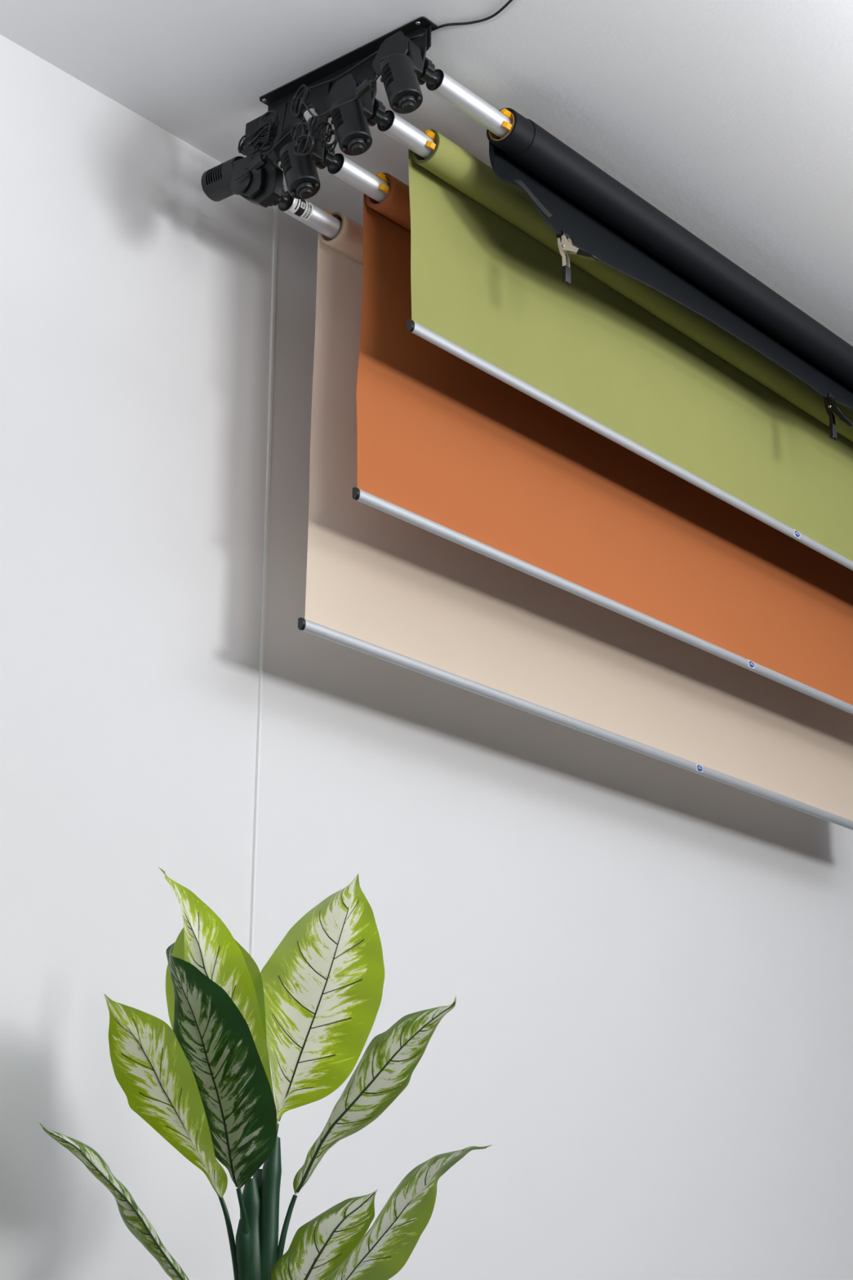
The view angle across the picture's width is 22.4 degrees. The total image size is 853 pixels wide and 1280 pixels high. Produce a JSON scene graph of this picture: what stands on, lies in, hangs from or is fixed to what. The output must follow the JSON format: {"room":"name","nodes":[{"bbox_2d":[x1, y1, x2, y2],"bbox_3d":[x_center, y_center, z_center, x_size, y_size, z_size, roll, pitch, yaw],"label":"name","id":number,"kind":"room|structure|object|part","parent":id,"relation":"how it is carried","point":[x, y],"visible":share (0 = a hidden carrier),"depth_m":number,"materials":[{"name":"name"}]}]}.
{"room":"studio","nodes":[
{"label":"studio","id":0,"kind":"room"},
{"bbox_2d":[0,34,852,1279],"bbox_3d":[-0.613,0.671,4.798,0.150,3.950,12.500,-15,-24,37],"label":"wall","id":1,"kind":"structure","parent":0,"point":[646,962],"depth_m":5.25,"materials":[{"name":"white paint"}]},
{"bbox_2d":[240,205,278,1194],"bbox_3d":[-0.399,0.733,4.919,0.006,3.912,0.020,-15,-24,37],"label":"chain","id":2,"kind":"object","parent":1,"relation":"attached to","point":[275,208],"visible":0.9,"depth_m":5.23,"materials":[{"name":"white plastic"}]},
{"bbox_2d":[0,0,852,346],"bbox_3d":[2.464,-2.089,3.033,8.150,0.150,12.500,-15,-24,37],"label":"ceiling","id":3,"kind":"structure","parent":0,"point":[732,119],"depth_m":5.09,"materials":[{"name":"white paint"}]},
{"bbox_2d":[244,16,436,164],"bbox_3d":[-0.214,-1.214,4.996,0.584,0.253,0.056,-15,-24,37],"label":"bracket","id":4,"kind":"object","parent":3,"relation":"attached to","point":[280,100],"visible":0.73,"depth_m":5.03,"materials":[{"name":"black metal"}]},
{"bbox_2d":[200,153,284,207],"bbox_3d":[-0.414,-1.056,5.084,0.252,0.160,0.141,-15,-24,37],"label":"motor","id":5,"kind":"object","parent":4,"relation":"attached to","point":[264,187],"visible":0.99,"depth_m":5.01,"materials":[{"name":"black plastic"}]},
{"bbox_2d":[237,110,279,159],"bbox_3d":[-0.387,-1.168,4.993,0.117,0.100,0.043,-12,-23,33],"label":"cable bundle","id":6,"kind":"object","parent":5,"relation":"attached to","point":[261,133],"visible":1,"depth_m":4.98,"materials":[{"name":"black"}]},
{"bbox_2d":[234,117,305,181],"bbox_3d":[-0.361,-1.125,4.948,0.219,0.080,0.026,-15,-24,37],"label":"cable","id":7,"kind":"object","parent":5,"relation":"attached to","point":[260,161],"visible":0.98,"depth_m":4.95,"materials":[{"name":"black plastic"}]},
{"bbox_3d":[-0.384,-1.155,5.127,0.140,0.224,0.008,-15,-24,37],"label":"hook plate","id":8,"kind":"part","parent":4,"relation":"part of","materials":[{"name":"black"}]},
{"bbox_2d":[273,118,334,199],"bbox_3d":[-0.268,-1.087,4.948,0.156,0.223,0.145,12,-22,-29],"label":"motor","id":9,"kind":"object","parent":4,"relation":"attached to","point":[300,172],"visible":0.91,"depth_m":4.88,"materials":[{"name":"black plastic"}]},
{"bbox_2d":[290,122,315,155],"bbox_3d":[-0.274,-1.121,4.829,0.073,0.091,0.022,-15,-24,37],"label":"cable bundle","id":10,"kind":"object","parent":9,"relation":"attached to","point":[296,151],"visible":1,"depth_m":4.83,"materials":[{"name":"black"}]},
{"bbox_2d":[290,84,319,129],"bbox_3d":[-0.277,-1.215,4.920,0.034,0.121,0.084,15,-24,-36],"label":"cable bundle","id":11,"kind":"object","parent":9,"relation":"attached to","point":[304,91],"visible":0.94,"depth_m":4.93,"materials":[{"name":"black plastic"}]},
{"bbox_2d":[315,120,337,152],"bbox_3d":[-0.225,-1.150,4.927,0.067,0.076,0.029,-15,-24,37],"label":"cable bundle","id":12,"kind":"object","parent":9,"relation":"attached to","point":[328,134],"visible":0.96,"depth_m":4.92,"materials":[{"name":"black"}]},
{"bbox_3d":[-0.283,-1.195,5.051,0.150,0.216,0.008,-15,-24,37],"label":"hook plate","id":13,"kind":"part","parent":4,"relation":"part of","materials":[{"name":"black"}]},
{"bbox_2d":[278,191,342,239],"bbox_3d":[0.630,-0.671,6.243,0.059,0.064,3.090,-15,-24,37],"label":"pole","id":14,"kind":"object","parent":4,"relation":"attached to","point":[321,220],"visible":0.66,"depth_m":5.19,"materials":[{"name":"metal"}]},
{"bbox_2d":[294,199,311,218],"bbox_3d":[-0.297,-1.038,5.163,0.018,0.043,0.048,-15,-24,37],"label":"print","id":15,"kind":"object","parent":14,"relation":"attached to","point":[303,208],"depth_m":5.16,"materials":[{"name":"black"}]},
{"bbox_3d":[-0.185,-1.305,5.012,0.507,0.062,0.004,-15,-24,37],"label":"web plate","id":16,"kind":"part","parent":4,"relation":"part of","materials":[{"name":"black metal"}]},
{"bbox_2d":[323,73,385,155],"bbox_3d":[-0.149,-1.169,4.871,0.156,0.223,0.145,12,-22,-29],"label":"motor","id":17,"kind":"object","parent":4,"relation":"attached to","point":[351,122],"visible":1,"depth_m":4.81,"materials":[{"name":"black plastic"}]},
{"bbox_2d":[299,79,374,118],"bbox_3d":[-0.201,-1.214,4.803,0.223,0.075,0.026,-15,-24,37],"label":"cable","id":18,"kind":"object","parent":17,"relation":"attached to","point":[364,88],"visible":1,"depth_m":4.74,"materials":[{"name":"black plastic"}]},
{"bbox_3d":[-0.212,-1.211,4.812,0.193,0.075,0.005,-15,-24,37],"label":"cord","id":19,"kind":"part","parent":18,"relation":"part of","materials":[{"name":"black plastic"}]},
{"bbox_2d":[327,153,390,202],"bbox_3d":[0.755,-0.740,6.157,0.075,0.060,3.090,-15,-24,37],"label":"pole","id":20,"kind":"object","parent":4,"relation":"attached to","point":[376,186],"visible":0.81,"depth_m":5.10,"materials":[{"name":"metal"}]},
{"bbox_3d":[-0.166,-1.242,4.965,0.132,0.123,0.008,-15,-24,37],"label":"hook plate","id":21,"kind":"part","parent":4,"relation":"part of","materials":[{"name":"black metal"}]},
{"bbox_2d":[372,31,435,113],"bbox_3d":[-0.036,-1.245,4.797,0.156,0.223,0.145,12,-22,-29],"label":"motor","id":22,"kind":"object","parent":4,"relation":"attached to","point":[402,72],"visible":1,"depth_m":4.74,"materials":[{"name":"black plastic"}]},
{"bbox_2d":[373,54,391,84],"bbox_3d":[-0.098,-1.256,4.766,0.075,0.068,0.005,-15,-24,37],"label":"cable","id":23,"kind":"object","parent":22,"relation":"attached to","point":[384,57],"visible":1,"depth_m":4.77,"materials":[{"name":"black plastic"}]},
{"bbox_2d":[377,110,436,159],"bbox_3d":[0.874,-0.819,6.079,0.073,0.054,3.090,-15,-24,37],"label":"pole","id":24,"kind":"object","parent":4,"relation":"attached to","point":[423,144],"visible":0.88,"depth_m":5.02,"materials":[{"name":"metal"}]},
{"bbox_3d":[-0.042,-1.326,4.885,0.110,0.106,0.005,-15,-24,37],"label":"hook plate","id":25,"kind":"part","parent":4,"relation":"part of","materials":[{"name":"black metal"}]},
{"bbox_2d":[426,69,513,138],"bbox_3d":[0.986,-0.895,6.006,0.073,0.055,3.090,-15,-24,37],"label":"pole","id":26,"kind":"object","parent":4,"relation":"attached to","point":[500,123],"visible":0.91,"depth_m":4.98,"materials":[{"name":"metal"}]},
{"bbox_2d":[486,107,852,408],"bbox_3d":[1.019,-0.809,6.017,0.109,0.252,2.629,-15,-24,37],"label":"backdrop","id":27,"kind":"structure","parent":26,"relation":"hanging from","point":[602,217],"depth_m":5.54,"materials":[{"name":"black paper"}]},
{"bbox_2d":[555,229,598,285],"bbox_3d":[0.360,-0.922,5.146,0.107,0.143,0.028,-15,-24,37],"label":"clamp","id":28,"kind":"object","parent":27,"relation":"attached to","point":[566,246],"visible":1,"depth_m":5.15,"materials":[{"name":"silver metal"}]},
{"bbox_3d":[0.324,-0.931,5.170,0.024,0.084,0.001,-15,-24,37],"label":"lever","id":29,"kind":"part","parent":28,"relation":"part of","materials":[{"name":"beige metal"}]},
{"bbox_3d":[0.334,-0.928,5.181,0.024,0.084,0.001,-15,-24,37],"label":"lever","id":30,"kind":"part","parent":28,"relation":"part of","materials":[{"name":"beige metal"}]},
{"bbox_3d":[0.341,-0.947,5.157,0.056,0.066,0.002,-15,-24,37],"label":"lever","id":31,"kind":"part","parent":28,"relation":"part of","materials":[{"name":"beige metal"}]},
{"bbox_3d":[0.354,-0.942,5.172,0.056,0.066,0.002,-15,-24,37],"label":"lever","id":32,"kind":"part","parent":28,"relation":"part of","materials":[{"name":"beige metal"}]},
{"bbox_2d":[822,392,852,440],"bbox_3d":[1.164,-0.636,6.079,0.088,0.143,0.028,-15,-24,37],"label":"clamp","id":33,"kind":"object","parent":27,"relation":"attached to","point":[831,406],"visible":1,"depth_m":6.08,"materials":[{"name":"grey metal"}]},
{"bbox_3d":[1.136,-0.647,6.098,0.024,0.084,0.001,-15,-24,37],"label":"lever","id":34,"kind":"part","parent":33,"relation":"part of","materials":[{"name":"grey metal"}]},
{"bbox_3d":[1.146,-0.643,6.108,0.024,0.084,0.001,-15,-24,37],"label":"lever","id":35,"kind":"part","parent":33,"relation":"part of","materials":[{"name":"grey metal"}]},
{"bbox_3d":[1.150,-0.658,6.086,0.048,0.075,0.002,-15,-24,37],"label":"lever","id":36,"kind":"part","parent":33,"relation":"part of","materials":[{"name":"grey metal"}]},
{"bbox_2d":[308,0,512,88],"bbox_3d":[-0.043,-1.354,4.888,0.618,0.056,0.078,-10,-21,27],"label":"power cable","id":37,"kind":"object","parent":3,"relation":"attached to","point":[503,7],"visible":0.84,"depth_m":4.86,"materials":[{"name":"black plastic"}]},
{"bbox_2d":[297,211,852,830],"bbox_3d":[0.625,-0.195,6.074,0.088,1.082,2.753,-15,-24,37],"label":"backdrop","id":38,"kind":"structure","parent":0,"point":[380,584],"depth_m":5.58,"materials":[{"name":"beige paper"}]},
{"bbox_2d":[351,173,852,714],"bbox_3d":[0.750,-0.381,6.032,0.096,0.843,2.747,-15,-24,37],"label":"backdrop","id":39,"kind":"structure","parent":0,"point":[448,449],"depth_m":5.62,"materials":[{"name":"orange paper"}]},
{"bbox_2d":[407,128,852,570],"bbox_3d":[0.870,-0.616,6.008,0.092,0.516,2.747,-15,-24,37],"label":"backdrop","id":40,"kind":"structure","parent":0,"point":[606,350],"depth_m":5.64,"materials":[{"name":"green paper"}]},
{"bbox_3d":[2.444,1.764,1.707,8.150,0.100,12.500,-15,-24,37],"label":"floor","id":41,"kind":"structure","parent":0,"visible":0},
{"bbox_2d":[39,866,493,1279],"bbox_3d":[-0.255,1.400,3.860,0.805,1.964,0.514,-3,-19,9],"label":"plant","id":42,"kind":"object","parent":41,"relation":"on","point":[203,1083],"visible":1,"depth_m":3.98,"materials":[{"name":"green plant"}]}
]}

